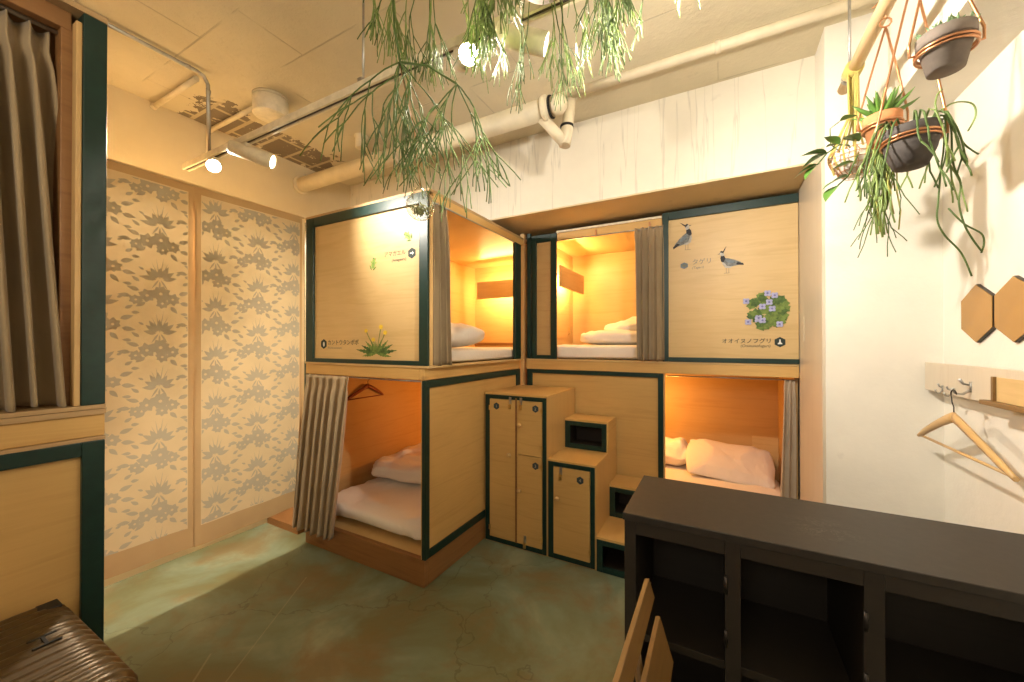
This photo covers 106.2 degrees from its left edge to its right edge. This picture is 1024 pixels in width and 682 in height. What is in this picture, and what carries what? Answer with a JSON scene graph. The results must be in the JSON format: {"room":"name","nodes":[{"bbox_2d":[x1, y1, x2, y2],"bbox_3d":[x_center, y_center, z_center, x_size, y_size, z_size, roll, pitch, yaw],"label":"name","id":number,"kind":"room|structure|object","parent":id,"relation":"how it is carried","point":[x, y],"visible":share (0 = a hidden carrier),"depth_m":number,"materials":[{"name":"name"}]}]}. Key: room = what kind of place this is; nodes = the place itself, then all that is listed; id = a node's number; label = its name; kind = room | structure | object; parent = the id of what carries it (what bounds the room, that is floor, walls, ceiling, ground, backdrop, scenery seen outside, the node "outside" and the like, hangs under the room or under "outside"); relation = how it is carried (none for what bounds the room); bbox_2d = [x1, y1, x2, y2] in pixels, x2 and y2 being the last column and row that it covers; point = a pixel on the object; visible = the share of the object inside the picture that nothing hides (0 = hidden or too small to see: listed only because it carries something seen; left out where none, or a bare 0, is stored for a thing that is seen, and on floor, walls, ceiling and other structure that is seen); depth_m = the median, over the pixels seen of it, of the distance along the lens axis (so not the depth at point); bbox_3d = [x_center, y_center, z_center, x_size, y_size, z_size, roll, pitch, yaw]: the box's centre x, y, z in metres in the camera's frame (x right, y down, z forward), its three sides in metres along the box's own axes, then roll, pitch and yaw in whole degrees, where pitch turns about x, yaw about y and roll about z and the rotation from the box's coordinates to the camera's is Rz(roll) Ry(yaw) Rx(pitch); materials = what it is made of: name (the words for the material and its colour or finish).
{"room":"dormitory","nodes":[
{"label":"dormitory","id":0,"kind":"room"},
{"bbox_2d":[104,83,349,586],"bbox_3d":[-2.298,-0.037,2.145,0.080,2.800,6.800,0,0,28],"label":"wall","id":1,"kind":"structure","parent":0,"point":[162,139],"depth_m":2.52,"materials":[{"name":"beige paint"}]},
{"bbox_2d":[150,76,198,109],"bbox_3d":[-1.929,-1.409,2.193,0.528,0.034,0.034,0,0,28],"label":"ceiling pipe","id":2,"kind":"object","parent":1,"relation":"attached to","point":[194,79],"visible":1,"depth_m":2.17,"materials":[{"name":"beige metal"}]},
{"bbox_2d":[104,158,303,579],"bbox_3d":[-1.719,0.132,2.076,0.031,1.963,1.250,0,0,29],"label":"sliding doors","id":3,"kind":"structure","parent":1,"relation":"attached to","point":[203,351],"depth_m":2.07,"materials":[{"name":"beige paper"}]},
{"bbox_2d":[211,106,251,132],"bbox_3d":[-1.779,-1.408,2.441,0.558,0.034,0.034,0,0,28],"label":"ceiling pipe","id":4,"kind":"object","parent":1,"relation":"attached to","point":[248,110],"visible":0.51,"depth_m":2.43,"materials":[{"name":"beige metal"}]},
{"bbox_2d":[267,507,304,534],"bbox_3d":[-1.508,1.343,3.109,0.370,0.050,0.700,0,0,28],"label":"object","id":5,"kind":"structure","parent":1,"relation":"attached to","point":[284,519],"depth_m":2.84,"materials":[{"name":"brown wood"}]},
{"bbox_2d":[104,523,624,681],"bbox_3d":[-0.546,1.387,1.194,4.500,0.060,6.800,0,0,28],"label":"floor","id":6,"kind":"structure","parent":0,"point":[262,603],"depth_m":1.88,"materials":[{"name":"concrete"}]},
{"bbox_2d":[0,0,107,641],"bbox_3d":[-2.227,0.247,0.508,1.556,2.212,1.987,0,0,28],"label":"bunk bed","id":7,"kind":"object","parent":6,"relation":"on","point":[52,458],"visible":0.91,"depth_m":0.98,"materials":[{"name":"brown wood"}]},
{"bbox_2d":[0,9,65,411],"bbox_3d":[-1.267,-0.311,0.775,0.122,0.949,0.558,0,0,28],"label":"curtain","id":8,"kind":"object","parent":7,"relation":"hanging from","point":[31,362],"visible":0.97,"depth_m":0.94,"materials":[{"name":"beige fabric"}]},
{"bbox_2d":[0,599,138,681],"bbox_3d":[-0.958,0.970,0.697,0.494,0.767,0.301,0,0,28],"label":"suitcase","id":9,"kind":"object","parent":6,"relation":"on","point":[47,642],"visible":1,"depth_m":0.76,"materials":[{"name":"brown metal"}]},
{"bbox_2d":[304,187,526,587],"bbox_3d":[-0.485,0.246,3.203,1.099,2.245,1.915,0,0,28],"label":"bunk bed","id":10,"kind":"object","parent":6,"relation":"on","point":[368,312],"visible":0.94,"depth_m":2.45,"materials":[{"name":"brown wood"}]},
{"bbox_2d":[292,374,348,540],"bbox_3d":[-1.237,0.739,2.497,0.477,1.029,0.109,0,0,28],"label":"curtain","id":11,"kind":"object","parent":10,"relation":"hanging from","point":[323,423],"visible":1,"depth_m":2.49,"materials":[{"name":"beige fabric"}]},
{"bbox_2d":[347,377,383,400],"bbox_3d":[-1.149,0.365,3.034,0.040,0.178,0.380,0,0,28],"label":"clothes hanger","id":12,"kind":"object","parent":10,"relation":"hanging from","point":[366,386],"visible":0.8,"depth_m":3.01,"materials":[{"name":"wood"}]},
{"bbox_2d":[370,258,376,269],"bbox_3d":[-0.840,-0.465,2.328,0.062,0.077,0.001,0,0,28],"label":"print","id":13,"kind":"object","parent":10,"relation":"attached to","point":[373,261],"depth_m":2.33,"materials":[{"name":"green paint"}]},
{"bbox_2d":[356,324,396,356],"bbox_3d":[-0.819,-0.001,2.314,0.349,0.195,0.001,0,0,28],"label":"print","id":14,"kind":"object","parent":10,"relation":"attached to","point":[372,340],"depth_m":2.31,"materials":[{"name":"green paint"}]},
{"bbox_2d":[336,477,420,539],"bbox_3d":[-0.486,1.132,3.165,0.984,0.170,1.735,0,0,28],"label":"mattress","id":15,"kind":"object","parent":10,"relation":"on","point":[393,506],"visible":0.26,"depth_m":2.52,"materials":[{"name":"white fabric"}]},
{"bbox_2d":[371,443,420,483],"bbox_3d":[-0.669,0.971,3.108,0.764,0.188,0.707,0,0,20],"label":"pillow","id":16,"kind":"object","parent":15,"relation":"on","point":[404,465],"visible":0.34,"depth_m":2.87,"materials":[{"name":"white fabric"}]},
{"bbox_2d":[404,231,411,240],"bbox_3d":[-0.594,-0.598,2.197,0.064,0.059,0.001,0,0,28],"label":"print","id":17,"kind":"object","parent":10,"relation":"attached to","point":[407,234],"depth_m":2.20,"materials":[{"name":"green paint"}]},
{"bbox_2d":[433,202,451,365],"bbox_3d":[-0.411,-0.323,2.204,0.077,0.928,0.148,0,0,28],"label":"curtain","id":18,"kind":"object","parent":10,"relation":"hanging from","point":[442,347],"visible":0.86,"depth_m":2.21,"materials":[{"name":"beige fabric"}]},
{"bbox_2d":[452,347,512,361],"bbox_3d":[-0.514,0.095,3.058,0.929,0.094,1.517,0,0,28],"label":"mattress","id":19,"kind":"object","parent":10,"relation":"on","point":[459,354],"visible":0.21,"depth_m":2.69,"materials":[{"name":"white fabric"}]},
{"bbox_2d":[451,323,484,347],"bbox_3d":[-0.530,-0.046,2.812,0.624,0.196,0.529,0,0,28],"label":"pillow","id":20,"kind":"object","parent":19,"relation":"on","point":[462,335],"visible":0.34,"depth_m":2.64,"materials":[{"name":"white fabric"}]},
{"bbox_2d":[477,279,512,298],"bbox_3d":[-0.042,-0.508,3.736,0.690,0.170,0.035,0,0,28],"label":"panel","id":21,"kind":"object","parent":10,"relation":"attached to","point":[500,288],"depth_m":3.78,"materials":[{"name":"brown wood"}]},
{"bbox_2d":[485,385,574,555],"bbox_3d":[0.135,0.860,2.763,0.464,1.013,0.573,0,0,28],"label":"locker","id":22,"kind":"object","parent":6,"relation":"on","point":[525,424],"visible":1,"depth_m":2.54,"materials":[{"name":"brown wood"}]},
{"bbox_2d":[547,445,616,569],"bbox_3d":[0.478,1.055,2.577,0.309,0.620,0.573,0,0,28],"label":"locker","id":23,"kind":"object","parent":6,"relation":"on","point":[579,480],"visible":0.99,"depth_m":2.36,"materials":[{"name":"brown wood"}]},
{"bbox_2d":[564,413,615,452],"bbox_3d":[0.558,0.644,2.730,0.308,0.202,0.227,0,0,28],"label":"box","id":24,"kind":"object","parent":23,"relation":"on","point":[582,431],"visible":1,"depth_m":2.69,"materials":[{"name":"brown wood"}]},
{"bbox_2d":[596,516,624,578],"bbox_3d":[0.761,1.263,2.443,0.311,0.203,0.534,0,0,28],"label":"box","id":25,"kind":"object","parent":6,"relation":"on","point":[610,540],"visible":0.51,"depth_m":2.31,"materials":[{"name":"brown wood"}]},
{"bbox_2d":[609,474,641,518],"bbox_3d":[0.834,1.057,2.579,0.311,0.210,0.227,0,0,28],"label":"box","id":26,"kind":"object","parent":25,"relation":"on","point":[622,488],"visible":0.48,"depth_m":2.57,"materials":[{"name":"brown wood"}]},
{"bbox_2d":[612,579,672,681],"bbox_3d":[0.355,0.953,0.508,0.462,0.802,0.650,0,0,28],"label":"wooden chair","id":27,"kind":"object","parent":6,"relation":"on","point":[658,666],"visible":1,"depth_m":0.77,"materials":[{"name":"brown wood"}]},
{"bbox_2d":[526,193,798,498],"bbox_3d":[1.091,0.249,3.039,1.791,2.238,0.812,0,0,28],"label":"bunk bed","id":28,"kind":"object","parent":6,"relation":"on","point":[731,270],"visible":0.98,"depth_m":2.70,"materials":[{"name":"brown wood"}]},
{"bbox_2d":[557,265,583,294],"bbox_3d":[0.510,-0.515,3.300,0.034,0.168,0.590,0,0,28],"label":"light","id":29,"kind":"object","parent":28,"relation":"attached to","point":[569,279],"depth_m":3.23,"materials":[{"name":"brown wood"}]},
{"bbox_2d":[557,344,636,359],"bbox_3d":[1.146,0.082,3.023,1.652,0.116,0.727,0,0,28],"label":"mattress","id":30,"kind":"object","parent":28,"relation":"on","point":[585,351],"visible":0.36,"depth_m":2.90,"materials":[{"name":"white fabric"}]},
{"bbox_2d":[580,329,636,344],"bbox_3d":[0.994,-0.035,3.115,0.882,0.142,0.543,0,0,28],"label":"quilt","id":31,"kind":"object","parent":30,"relation":"on","point":[614,336],"visible":0.41,"depth_m":2.97,"materials":[{"name":"white fabric"}]},
{"bbox_2d":[604,316,635,330],"bbox_3d":[1.110,-0.138,3.121,0.685,0.172,0.407,0,0,28],"label":"pillow","id":32,"kind":"object","parent":31,"relation":"on","point":[629,324],"visible":0.17,"depth_m":3.06,"materials":[{"name":"white fabric"}]},
{"bbox_2d":[634,225,664,360],"bbox_3d":[0.944,-0.326,2.648,0.201,0.927,0.086,0,0,28],"label":"curtain","id":33,"kind":"object","parent":28,"relation":"hanging from","point":[648,242],"visible":1,"depth_m":2.65,"materials":[{"name":"beige fabric"}]},
{"bbox_2d":[673,223,691,249],"bbox_3d":[1.141,-0.700,2.576,0.116,0.190,0.001,0,0,28],"label":"print","id":34,"kind":"object","parent":28,"relation":"attached to","point":[682,232],"depth_m":2.58,"materials":[{"name":"grey paint"}]},
{"bbox_2d":[665,464,780,495],"bbox_3d":[1.115,1.109,3.050,1.724,0.216,0.706,0,0,28],"label":"mattress","id":35,"kind":"object","parent":28,"relation":"on","point":[680,473],"visible":0.02,"depth_m":2.76,"materials":[{"name":"white fabric"}]},
{"bbox_2d":[665,437,687,465],"bbox_3d":[1.322,0.898,3.170,0.312,0.233,0.307,0,0,28],"label":"pillow","id":36,"kind":"object","parent":35,"relation":"on","point":[675,449],"visible":0.59,"depth_m":3.06,"materials":[{"name":"white fabric"}]},
{"bbox_2d":[685,439,775,488],"bbox_3d":[1.625,0.903,2.887,0.588,0.246,0.356,0,0,28],"label":"pillow","id":37,"kind":"object","parent":35,"relation":"on","point":[740,464],"visible":0.98,"depth_m":2.83,"materials":[{"name":"white fabric"}]},
{"bbox_2d":[719,247,743,273],"bbox_3d":[1.387,-0.518,2.442,0.146,0.174,0.001,0,0,28],"label":"print","id":38,"kind":"object","parent":28,"relation":"attached to","point":[731,259],"depth_m":2.44,"materials":[{"name":"grey paint"}]},
{"bbox_2d":[743,290,790,330],"bbox_3d":[1.552,-0.185,2.347,0.245,0.246,0.007,0,0,28],"label":"print","id":39,"kind":"object","parent":28,"relation":"attached to","point":[763,310],"depth_m":2.35,"materials":[{"name":"green paint"}]},
{"bbox_2d":[780,380,796,498],"bbox_3d":[1.669,0.651,2.328,0.084,0.832,0.038,0,0,28],"label":"curtain","id":40,"kind":"object","parent":28,"relation":"hanging from","point":[789,443],"visible":0.88,"depth_m":2.33,"materials":[{"name":"fabric"}]},
{"bbox_2d":[623,475,1023,681],"bbox_3d":[0.876,0.931,1.045,1.052,0.850,0.370,0,0,28],"label":"shelving unit","id":41,"kind":"object","parent":6,"relation":"on","point":[747,586],"depth_m":1.05,"materials":[{"name":"wood"}]},
{"bbox_2d":[73,0,877,186],"bbox_3d":[-0.546,-1.473,1.210,4.500,0.060,6.800,0,0,28],"label":"ceiling","id":42,"kind":"structure","parent":0,"point":[306,52],"depth_m":1.95,"materials":[{"name":"beige paint"}]},
{"bbox_2d":[107,23,210,151],"bbox_3d":[-1.770,-1.224,1.814,0.023,0.418,0.604,0,0,28],"label":"conduit","id":43,"kind":"object","parent":42,"relation":"attached to","point":[208,91],"visible":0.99,"depth_m":2.00,"materials":[{"name":"grey metal"}]},
{"bbox_2d":[252,88,288,122],"bbox_3d":[-1.427,-1.381,2.274,0.188,0.109,0.188,0,0,28],"label":"ceiling light","id":44,"kind":"object","parent":42,"relation":"attached to","point":[268,105],"visible":0.86,"depth_m":2.21,"materials":[{"name":"white plastic"}]},
{"bbox_2d":[354,132,367,149],"bbox_3d":[-1.056,-1.391,2.688,0.090,0.084,0.090,0,0,28],"label":"pipe stub","id":45,"kind":"object","parent":42,"relation":"attached to","point":[358,141],"visible":0.68,"depth_m":2.66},
{"bbox_2d":[182,0,581,171],"bbox_3d":[-0.522,-1.213,1.486,3.080,0.455,0.040,0,0,28],"label":"track","id":46,"kind":"object","parent":42,"relation":"hanging from","point":[334,100],"visible":0.75,"depth_m":1.53,"materials":[{"name":"white metal"}]},
{"bbox_2d":[205,156,221,172],"bbox_3d":[-1.593,-0.934,2.051,0.068,0.107,0.143,0,0,-39],"label":"track spotlight","id":47,"kind":"object","parent":46,"relation":"attached to","point":[212,164],"visible":1,"depth_m":2.01,"materials":[{"name":"white metal"}]},
{"bbox_2d":[227,140,275,168],"bbox_3d":[-1.303,-0.934,1.927,0.208,0.118,0.068,0,0,-14],"label":"track spotlight","id":48,"kind":"object","parent":46,"relation":"attached to","point":[244,150],"visible":1,"depth_m":1.90,"materials":[{"name":"white metal"}]},
{"bbox_2d":[451,41,478,72],"bbox_3d":[-0.158,-0.937,1.274,0.068,0.114,0.143,0,0,-22],"label":"track spotlight","id":49,"kind":"object","parent":46,"relation":"attached to","point":[459,66],"visible":0.63,"depth_m":1.24,"materials":[{"name":"white metal"}]},
{"bbox_2d":[495,19,548,57],"bbox_3d":[0.031,-0.940,1.199,0.170,0.106,0.068,0,0,3],"label":"track spotlight","id":50,"kind":"object","parent":46,"relation":"attached to","point":[537,39],"visible":0.81,"depth_m":1.17,"materials":[{"name":"white metal"}]},
{"bbox_2d":[299,0,520,221],"bbox_3d":[-0.239,-0.892,1.000,0.500,1.105,0.442,0,0,28],"label":"plant","id":51,"kind":"object","parent":42,"relation":"hanging from","point":[412,149],"visible":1,"depth_m":0.97,"materials":[{"name":"green plant"}]},
{"bbox_2d":[400,66,434,220],"bbox_3d":[-0.240,-0.514,1.000,0.078,0.402,0.074,0,0,-44],"label":"glass terrarium","id":52,"kind":"object","parent":42,"relation":"hanging from","point":[420,210],"visible":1,"depth_m":1.00,"materials":[{"name":"white"}]},
{"bbox_2d":[293,87,575,193],"bbox_3d":[-0.686,-1.260,2.644,2.290,0.362,0.269,0,0,28],"label":"drain pipe","id":53,"kind":"object","parent":42,"relation":"attached to","point":[542,111],"visible":0.84,"depth_m":2.22,"materials":[{"name":"beige plastic"}]},
{"bbox_2d":[357,0,524,91],"bbox_3d":[-0.202,-1.082,0.965,0.421,0.724,0.369,0,0,-35],"label":"plant","id":54,"kind":"object","parent":42,"relation":"hanging from","point":[375,15],"visible":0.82,"depth_m":1.05,"materials":[{"name":"green plant"}]},
{"bbox_2d":[453,0,642,113],"bbox_3d":[0.079,-1.059,0.945,0.451,0.771,0.484,0,0,28],"label":"plant","id":55,"kind":"object","parent":42,"relation":"hanging from","point":[609,27],"visible":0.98,"depth_m":1.02,"materials":[{"name":"green plant"}]},
{"bbox_2d":[590,0,699,57],"bbox_3d":[0.301,-1.121,0.893,0.336,0.648,0.362,0,0,28],"label":"plant","id":56,"kind":"object","parent":42,"relation":"hanging from","point":[678,1],"visible":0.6,"depth_m":1.05,"materials":[{"name":"green plant"}]},
{"bbox_2d":[560,0,878,97],"bbox_3d":[0.980,-1.394,1.820,1.590,0.059,0.058,0,0,28],"label":"ceiling pipe","id":57,"kind":"object","parent":42,"relation":"attached to","point":[839,7],"visible":0.93,"depth_m":1.79,"materials":[{"name":"white metal"}]},
{"bbox_2d":[837,0,896,94],"bbox_3d":[1.041,-1.223,0.992,0.052,0.441,1.320,0,0,28],"label":"pole","id":58,"kind":"object","parent":42,"relation":"hanging from","point":[884,7],"visible":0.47,"depth_m":1.31,"materials":[{"name":"wood"}]},
{"bbox_2d":[797,60,919,257],"bbox_3d":[1.217,-0.673,1.398,0.334,0.762,0.231,0,0,28],"label":"basket planter","id":59,"kind":"object","parent":58,"relation":"hanging from","point":[845,164],"visible":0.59,"depth_m":1.36,"materials":[{"name":"green plant"}]},
{"bbox_2d":[827,142,870,180],"bbox_3d":[1.254,-0.644,1.407,0.159,0.088,0.159,0,0,28],"label":"wire basket","id":60,"kind":"object","parent":59,"relation":"on","point":[848,161],"depth_m":1.38,"materials":[{"name":"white metal"}]},
{"bbox_2d":[852,3,919,148],"bbox_3d":[1.147,-0.833,1.197,0.144,0.449,0.151,0,0,-9],"label":"potted succulent","id":61,"kind":"object","parent":58,"relation":"hanging from","point":[891,111],"visible":0.81,"depth_m":1.17,"materials":[{"name":"green plant"}]},
{"bbox_2d":[862,108,902,148],"bbox_3d":[1.144,-0.651,1.188,0.092,0.085,0.092,0,0,28],"label":"pot","id":62,"kind":"object","parent":61,"relation":"on","point":[869,123],"depth_m":1.17,"materials":[{"name":"ceramic"}]},
{"bbox_2d":[844,0,984,275],"bbox_3d":[1.057,-0.612,1.027,0.223,0.892,0.259,0,0,-40],"label":"potted rhipsalis","id":63,"kind":"object","parent":58,"relation":"hanging from","point":[906,147],"visible":0.99,"depth_m":0.99,"materials":[{"name":"green plant"}]},
{"bbox_2d":[880,117,943,172],"bbox_3d":[1.060,-0.512,1.023,0.118,0.100,0.115,0,0,28],"label":"pot","id":64,"kind":"object","parent":63,"relation":"on","point":[901,148],"depth_m":1.00,"materials":[{"name":"grey ceramic"}]},
{"bbox_2d":[907,0,985,79],"bbox_3d":[1.054,-0.858,0.936,0.113,0.402,0.112,0,0,-26],"label":"potted succulent","id":65,"kind":"object","parent":58,"relation":"hanging from","point":[944,49],"visible":1,"depth_m":0.91,"materials":[{"name":"grey ceramic"}]},
{"bbox_2d":[914,16,978,79],"bbox_3d":[1.054,-0.702,0.935,0.104,0.090,0.104,0,0,28],"label":"pot","id":66,"kind":"object","parent":65,"relation":"attached to","point":[944,50],"depth_m":0.91,"materials":[{"name":"grey ceramic"}]},
{"bbox_2d":[350,55,814,237],"bbox_3d":[0.143,-1.161,2.985,3.430,0.544,0.540,0,0,28],"label":"wall","id":67,"kind":"structure","parent":0,"point":[763,120],"depth_m":2.34,"materials":[{"name":"white paint"}]},
{"bbox_2d":[490,162,812,220],"bbox_3d":[0.015,-0.894,2.746,3.430,0.013,0.010,0,0,28],"label":"trim","id":68,"kind":"structure","parent":67,"relation":"attached to","point":[802,164],"depth_m":2.27,"materials":[{"name":"brown wood"}]},
{"bbox_2d":[799,146,825,502],"bbox_3d":[1.565,0.235,2.014,0.014,2.254,0.568,0,0,28],"label":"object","id":69,"kind":"structure","parent":67,"relation":"attached to","point":[812,340],"depth_m":1.94,"materials":[{"name":"brown wood"}]},
{"bbox_2d":[798,12,944,521],"bbox_3d":[2.183,-0.036,2.338,0.770,2.800,1.735,0,0,28],"label":"wall pillar","id":70,"kind":"structure","parent":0,"point":[884,314],"depth_m":1.68,"materials":[{"name":"white paint"}]},
{"bbox_2d":[942,30,1023,533],"bbox_3d":[0.686,-0.053,-0.582,0.140,2.800,4.825,0,0,28],"label":"wall","id":71,"kind":"structure","parent":0,"point":[976,494],"depth_m":1.31,"materials":[{"name":"white paint"}]},
{"bbox_2d":[875,0,1023,119],"bbox_3d":[0.534,-1.200,-0.493,0.205,0.506,4.825,0,0,28],"label":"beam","id":72,"kind":"structure","parent":71,"relation":"attached to","point":[1003,19],"depth_m":1.36,"materials":[{"name":"white paint"}]},
{"bbox_2d":[925,362,1023,413],"bbox_3d":[1.331,0.143,0.879,0.109,0.119,1.610,0,0,28],"label":"wall rack","id":73,"kind":"object","parent":71,"relation":"attached to","point":[1001,388],"visible":0.97,"depth_m":1.25,"materials":[{"name":"brown wood"}]},
{"bbox_2d":[917,389,1019,481],"bbox_3d":[1.509,0.275,1.308,0.026,0.222,0.576,0,0,28],"label":"clothes hanger","id":74,"kind":"object","parent":73,"relation":"hanging from","point":[952,417],"visible":1,"depth_m":1.23,"materials":[{"name":"brown wood"}]},
{"bbox_2d":[961,284,995,342],"bbox_3d":[1.640,-0.097,1.353,0.012,0.206,0.187,0,0,28],"label":"wall decoration","id":75,"kind":"object","parent":71,"relation":"attached to","point":[977,307],"visible":1,"depth_m":1.34,"materials":[{"name":"wood"}]},
{"bbox_2d":[994,275,1023,342],"bbox_3d":[1.546,-0.098,1.180,0.012,0.206,0.187,0,0,28],"label":"wall decoration","id":76,"kind":"object","parent":71,"relation":"attached to","point":[1009,300],"visible":1,"depth_m":1.19,"materials":[{"name":"wood"}]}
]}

